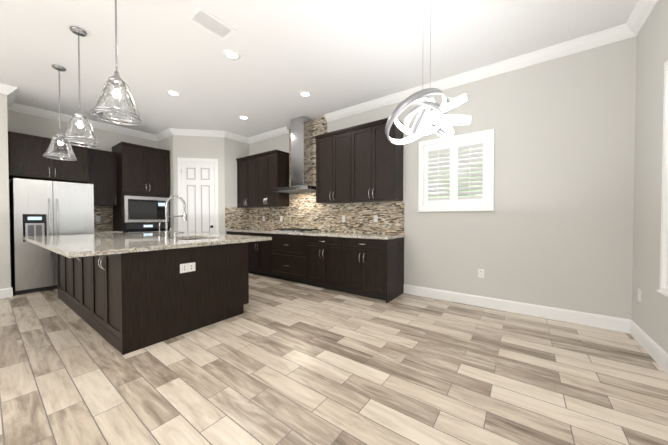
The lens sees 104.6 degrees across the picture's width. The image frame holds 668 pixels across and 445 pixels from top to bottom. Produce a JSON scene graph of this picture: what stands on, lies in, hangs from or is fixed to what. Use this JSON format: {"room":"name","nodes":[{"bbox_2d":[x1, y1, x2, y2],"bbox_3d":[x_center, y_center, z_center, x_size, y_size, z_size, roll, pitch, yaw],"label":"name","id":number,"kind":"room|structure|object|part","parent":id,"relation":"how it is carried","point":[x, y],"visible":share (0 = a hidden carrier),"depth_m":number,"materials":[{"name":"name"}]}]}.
{"room":"kitchen","nodes":[
{"label":"kitchen","id":0,"kind":"room"},
{"bbox_2d":[0,93,11,288],"bbox_3d":[-5.187,-0.449,4.010,0.840,3.100,0.145,1,1,36],"label":"wall","id":1,"kind":"structure","parent":0,"point":[5,212],"depth_m":3.79,"materials":[{"name":"grey paint"}]},
{"bbox_2d":[8,110,158,258],"bbox_3d":[-5.989,-0.445,3.764,0.140,3.100,6.000,1,1,36],"label":"wall","id":2,"kind":"structure","parent":0,"point":[19,122],"depth_m":4.79,"materials":[{"name":"grey paint"}]},
{"bbox_2d":[8,131,87,182],"bbox_3d":[-4.963,-1.067,4.488,0.638,0.680,0.903,1,1,36],"label":"upper cabinet","id":3,"kind":"object","parent":2,"relation":"attached to","point":[26,160],"depth_m":4.22,"materials":[{"name":"brown wood"}]},
{"bbox_2d":[84,148,116,205],"bbox_3d":[-4.660,-0.878,5.157,0.338,1.080,0.442,1,1,36],"label":"upper cabinet","id":4,"kind":"object","parent":2,"relation":"attached to","point":[96,168],"depth_m":5.07,"materials":[{"name":"brown wood"}]},
{"bbox_2d":[94,206,112,230],"bbox_3d":[-4.795,-0.090,5.269,0.008,0.509,0.442,1,1,36],"label":"tile backsplash","id":5,"kind":"structure","parent":2,"relation":"attached to","point":[105,214],"depth_m":5.32,"materials":[{"name":"tile"}]},
{"bbox_2d":[158,135,249,233],"bbox_3d":[-3.131,-0.487,6.343,1.690,3.100,1.540,1,1,36],"label":"wall","id":6,"kind":"structure","parent":0,"point":[226,152],"depth_m":5.79,"materials":[{"name":"grey paint"}]},
{"bbox_2d":[181,161,214,233],"bbox_3d":[-2.998,-0.141,5.726,0.525,2.412,0.510,1,1,36],"label":"pantry door","id":7,"kind":"structure","parent":6,"relation":"in","point":[198,186],"depth_m":5.72,"materials":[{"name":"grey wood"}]},
{"bbox_2d":[178,157,218,233],"bbox_3d":[-3.005,-0.175,5.737,0.840,2.495,0.021,0,1,-9],"label":"door frame","id":8,"kind":"structure","parent":6,"relation":"attached to","point":[216,192],"depth_m":5.73,"materials":[{"name":"white wood"}]},
{"bbox_2d":[225,207,248,228],"bbox_3d":[-2.270,-0.106,6.091,0.001,0.514,0.637,1,1,36],"label":"tile backsplash","id":9,"kind":"structure","parent":6,"relation":"attached to","point":[236,218],"depth_m":6.07,"materials":[{"name":"tile"}]},
{"bbox_2d":[0,0,658,143],"bbox_3d":[-2.343,-1.906,1.929,7.880,0.115,7.400,1,1,36],"label":"crown molding","id":10,"kind":"structure","parent":6,"relation":"attached to","point":[637,19],"depth_m":3.57,"materials":[{"name":"white wood"}]},
{"bbox_2d":[0,0,637,137],"bbox_3d":[-2.424,-2.016,1.986,8.680,0.100,8.000,1,1,36],"label":"ceiling","id":11,"kind":"structure","parent":0,"point":[330,56],"depth_m":2.96,"materials":[{"name":"white paint"}]},
{"bbox_2d":[43,64,76,160],"bbox_3d":[-3.523,-1.408,3.320,0.307,1.158,0.307,1,1,36],"label":"pendant light","id":12,"kind":"object","parent":11,"relation":"hanging from","point":[71,156],"visible":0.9,"depth_m":3.31,"materials":[{"name":"clear glass"}]},
{"bbox_2d":[59,26,99,147],"bbox_3d":[-2.634,-1.397,2.673,0.307,1.158,0.307,1,1,36],"label":"pendant light","id":13,"kind":"object","parent":11,"relation":"hanging from","point":[79,115],"visible":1,"depth_m":2.67,"materials":[{"name":"clear glass"}]},
{"bbox_2d":[90,0,141,125],"bbox_3d":[-1.688,-1.386,2.002,0.307,1.158,0.307,1,1,36],"label":"pendant light","id":14,"kind":"object","parent":11,"relation":"hanging from","point":[115,80],"visible":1,"depth_m":2.00,"materials":[{"name":"clear glass"}]},
{"bbox_2d":[166,90,180,95],"bbox_3d":[-2.469,-1.993,3.972,0.191,0.010,0.179,1,1,36],"label":"recessed light","id":15,"kind":"object","parent":11,"relation":"in","point":[167,91],"depth_m":3.96,"materials":[{"name":"white"}]},
{"bbox_2d":[187,6,236,39],"bbox_3d":[-1.211,-1.971,2.573,0.240,0.008,0.380,1,1,36],"label":"ceiling vent","id":16,"kind":"object","parent":11,"relation":"in","point":[208,21],"visible":1,"depth_m":2.56,"materials":[{"name":"white painted metal"}]},
{"bbox_2d":[299,91,310,96],"bbox_3d":[-0.449,-1.994,4.001,0.178,0.010,0.183,1,1,36],"label":"recessed light","id":17,"kind":"object","parent":11,"relation":"in","point":[301,91],"depth_m":3.99,"materials":[{"name":"white"}]},
{"bbox_2d":[385,0,470,144],"bbox_3d":[0.750,-1.322,2.092,0.616,1.289,0.612,1,1,36],"label":"chandelier","id":18,"kind":"object","parent":11,"relation":"hanging from","point":[433,118],"visible":1,"depth_m":1.98,"materials":[{"name":"silver metal"}]},
{"bbox_2d":[0,273,667,444],"bbox_3d":[-2.424,1.184,2.039,8.680,0.100,8.000,1,1,36],"label":"floor","id":19,"kind":"structure","parent":0,"point":[280,362],"depth_m":1.88,"materials":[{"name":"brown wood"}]},
{"bbox_2d":[10,178,93,293],"bbox_3d":[-4.835,0.209,4.460,0.868,1.770,0.894,1,1,36],"label":"refrigerator","id":20,"kind":"object","parent":19,"relation":"on","point":[34,267],"depth_m":4.12,"materials":[{"name":"grey metal"}]},
{"bbox_3d":[-4.537,0.073,4.183,0.064,0.912,0.113,1,1,36],"label":"refrigerator handle","id":21,"kind":"part","parent":20,"relation":"part of","materials":[{"name":"silver metal"}]},
{"bbox_2d":[94,230,122,233],"bbox_3d":[-4.531,0.626,5.089,0.657,0.915,0.438,1,1,36],"label":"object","id":22,"kind":"object","parent":19,"relation":"on","point":[105,231],"visible":0.02,"depth_m":4.92,"materials":[{"name":"beige"}]},
{"bbox_2d":[112,142,169,232],"bbox_3d":[-4.136,-0.255,5.578,0.697,2.660,0.846,1,1,36],"label":"tall cabinet","id":23,"kind":"object","parent":19,"relation":"on","point":[142,170],"visible":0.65,"depth_m":5.30,"materials":[{"name":"black wood"}]},
{"bbox_2d":[124,195,168,221],"bbox_3d":[-3.889,-0.272,5.396,0.031,0.530,0.778,1,1,36],"label":"microwave","id":24,"kind":"object","parent":23,"relation":"in","point":[143,209],"visible":0.83,"depth_m":5.34,"materials":[{"name":"silver metal"}]},
{"bbox_2d":[125,222,168,232],"bbox_3d":[-3.869,0.321,5.391,0.081,0.635,0.778,1,1,36],"label":"wall oven","id":25,"kind":"object","parent":23,"relation":"in","point":[141,227],"visible":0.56,"depth_m":5.35,"materials":[{"name":"black glass"}]},
{"bbox_2d":[53,243,248,354],"bbox_3d":[-2.572,0.672,3.521,2.807,0.876,1.351,1,1,35],"label":"kitchen island","id":26,"kind":"object","parent":19,"relation":"on","point":[124,293],"depth_m":2.59,"materials":[{"name":"black wood"}]},
{"bbox_2d":[22,233,205,258],"bbox_3d":[-2.833,0.220,3.149,2.906,0.040,1.020,1,1,35],"label":"island countertop","id":27,"kind":"structure","parent":26,"relation":"on","point":[72,246],"depth_m":2.58,"materials":[{"name":"beige stone"}]},
{"bbox_2d":[164,195,186,238],"bbox_3d":[-1.920,-0.070,3.170,0.154,0.537,0.267,1,1,35],"label":"faucet","id":28,"kind":"object","parent":27,"relation":"on","point":[184,215],"visible":1,"depth_m":3.12,"materials":[{"name":"silver metal"}]},
{"bbox_2d":[226,233,248,261],"bbox_3d":[-1.929,0.633,5.873,0.819,0.876,0.618,1,1,36],"label":"base cabinet","id":29,"kind":"object","parent":19,"relation":"on","point":[247,234],"depth_m":5.47,"materials":[{"name":"black wood"}]},
{"bbox_2d":[249,233,268,276],"bbox_3d":[-1.384,0.640,5.472,0.782,0.876,0.618,1,1,36],"label":"base cabinet","id":30,"kind":"object","parent":19,"relation":"on","point":[258,250],"depth_m":5.18,"materials":[{"name":"black wood"}]},
{"bbox_2d":[269,233,308,284],"bbox_3d":[-0.691,0.648,4.962,1.064,0.876,0.618,1,1,36],"label":"base cabinet","id":31,"kind":"object","parent":19,"relation":"on","point":[288,254],"depth_m":4.69,"materials":[{"name":"black wood"}]},
{"bbox_2d":[309,237,336,290],"bbox_3d":[0.015,0.657,4.444,0.812,0.876,0.618,1,1,36],"label":"base cabinet","id":32,"kind":"object","parent":19,"relation":"on","point":[322,250],"depth_m":4.21,"materials":[{"name":"black wood"}]},
{"bbox_2d":[337,237,403,302],"bbox_3d":[0.576,0.663,4.030,0.830,0.876,0.620,1,1,36],"label":"base cabinet","id":33,"kind":"object","parent":19,"relation":"on","point":[371,265],"depth_m":3.77,"materials":[{"name":"black wood"}]},
{"bbox_2d":[225,229,404,240],"bbox_3d":[-0.675,0.191,4.928,3.952,0.040,0.643,1,1,36],"label":"countertop","id":34,"kind":"structure","parent":33,"relation":"on","point":[372,236],"depth_m":4.27,"materials":[{"name":"beige stone"}]},
{"bbox_2d":[274,228,318,232],"bbox_3d":[-0.724,0.147,4.943,0.760,0.046,0.500,1,1,36],"label":"cooktop","id":35,"kind":"object","parent":34,"relation":"in","point":[299,230],"visible":1,"depth_m":4.77,"materials":[{"name":"silver metal"}]},
{"bbox_2d":[249,36,636,319],"bbox_3d":[0.571,-0.457,4.490,6.470,3.100,0.140,1,1,36],"label":"wall","id":36,"kind":"structure","parent":0,"point":[554,229],"depth_m":3.02,"materials":[{"name":"grey paint"}]},
{"bbox_2d":[236,154,263,207],"bbox_3d":[-1.870,-0.902,5.978,0.760,1.101,0.338,1,1,36],"label":"upper cabinet","id":37,"kind":"object","parent":36,"relation":"attached to","point":[246,167],"depth_m":5.85,"materials":[{"name":"brown wood"}]},
{"bbox_2d":[256,150,288,205],"bbox_3d":[-1.357,-0.896,5.601,0.761,1.101,0.338,1,1,36],"label":"upper cabinet","id":38,"kind":"object","parent":36,"relation":"attached to","point":[272,168],"depth_m":5.41,"materials":[{"name":"brown wood"}]},
{"bbox_2d":[273,116,315,193],"bbox_3d":[-0.689,-1.307,4.999,0.910,1.412,0.490,1,1,36],"label":"range hood","id":39,"kind":"object","parent":36,"relation":"attached to","point":[301,154],"visible":0.85,"depth_m":4.96,"materials":[{"name":"silver metal"}]},
{"bbox_2d":[249,117,404,233],"bbox_3d":[-0.491,-0.926,5.171,3.937,2.183,0.008,1,1,36],"label":"tile backsplash","id":40,"kind":"structure","parent":36,"relation":"attached to","point":[304,210],"depth_m":4.96,"materials":[{"name":"tile"}]},
{"bbox_2d":[316,126,355,203],"bbox_3d":[0.099,-0.929,4.530,0.812,1.161,0.338,1,1,36],"label":"upper cabinet","id":41,"kind":"object","parent":36,"relation":"attached to","point":[335,153],"depth_m":4.37,"materials":[{"name":"brown wood"}]},
{"bbox_2d":[356,118,403,201],"bbox_3d":[0.653,-0.922,4.123,0.812,1.161,0.338,1,1,36],"label":"upper cabinet","id":42,"kind":"object","parent":36,"relation":"attached to","point":[360,163],"depth_m":3.93,"materials":[{"name":"brown wood"}]},
{"bbox_2d":[417,129,494,211],"bbox_3d":[1.694,-0.677,3.634,0.980,1.042,0.176,1,1,36],"label":"window shutter","id":43,"kind":"object","parent":36,"relation":"attached to","point":[456,172],"visible":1,"depth_m":3.58,"materials":[{"name":"white wood"}]},
{"bbox_2d":[478,269,483,277],"bbox_3d":[1.941,0.671,3.409,0.070,0.115,0.008,1,1,36],"label":"outlet","id":44,"kind":"object","parent":36,"relation":"attached to","point":[480,273],"visible":1,"depth_m":3.41,"materials":[{"name":"white plastic"}]},
{"bbox_2d":[404,284,628,332],"bbox_3d":[2.040,1.044,3.338,2.388,0.136,0.016,1,1,36],"label":"baseboard","id":45,"kind":"structure","parent":36,"relation":"attached to","point":[588,319],"depth_m":3.11,"materials":[{"name":"white wood"}]},
{"bbox_2d":[632,0,667,353],"bbox_3d":[0.888,-0.376,-0.421,0.140,3.100,7.400,1,1,36],"label":"wall","id":46,"kind":"structure","parent":0,"point":[650,314],"depth_m":2.27,"materials":[{"name":"grey paint"}]},
{"bbox_2d":[638,288,640,301],"bbox_3d":[2.889,0.687,2.445,0.008,0.115,0.070,1,1,36],"label":"outlet","id":47,"kind":"object","parent":46,"relation":"attached to","point":[639,295],"visible":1,"depth_m":2.43,"materials":[{"name":"white plastic"}]},
{"bbox_2d":[628,319,667,373],"bbox_3d":[0.825,1.104,-0.351,0.016,0.136,7.400,1,1,36],"label":"baseboard","id":48,"kind":"structure","parent":46,"relation":"attached to","point":[656,352],"depth_m":2.21,"materials":[{"name":"white wood"}]},
{"bbox_2d":[657,60,667,296],"bbox_3d":[2.059,-0.332,1.210,0.176,1.776,1.899,1,1,36],"label":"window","id":49,"kind":"structure","parent":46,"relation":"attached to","point":[663,290],"depth_m":1.99,"materials":[{"name":"painted wood"},{"name":"glass"}]}
]}

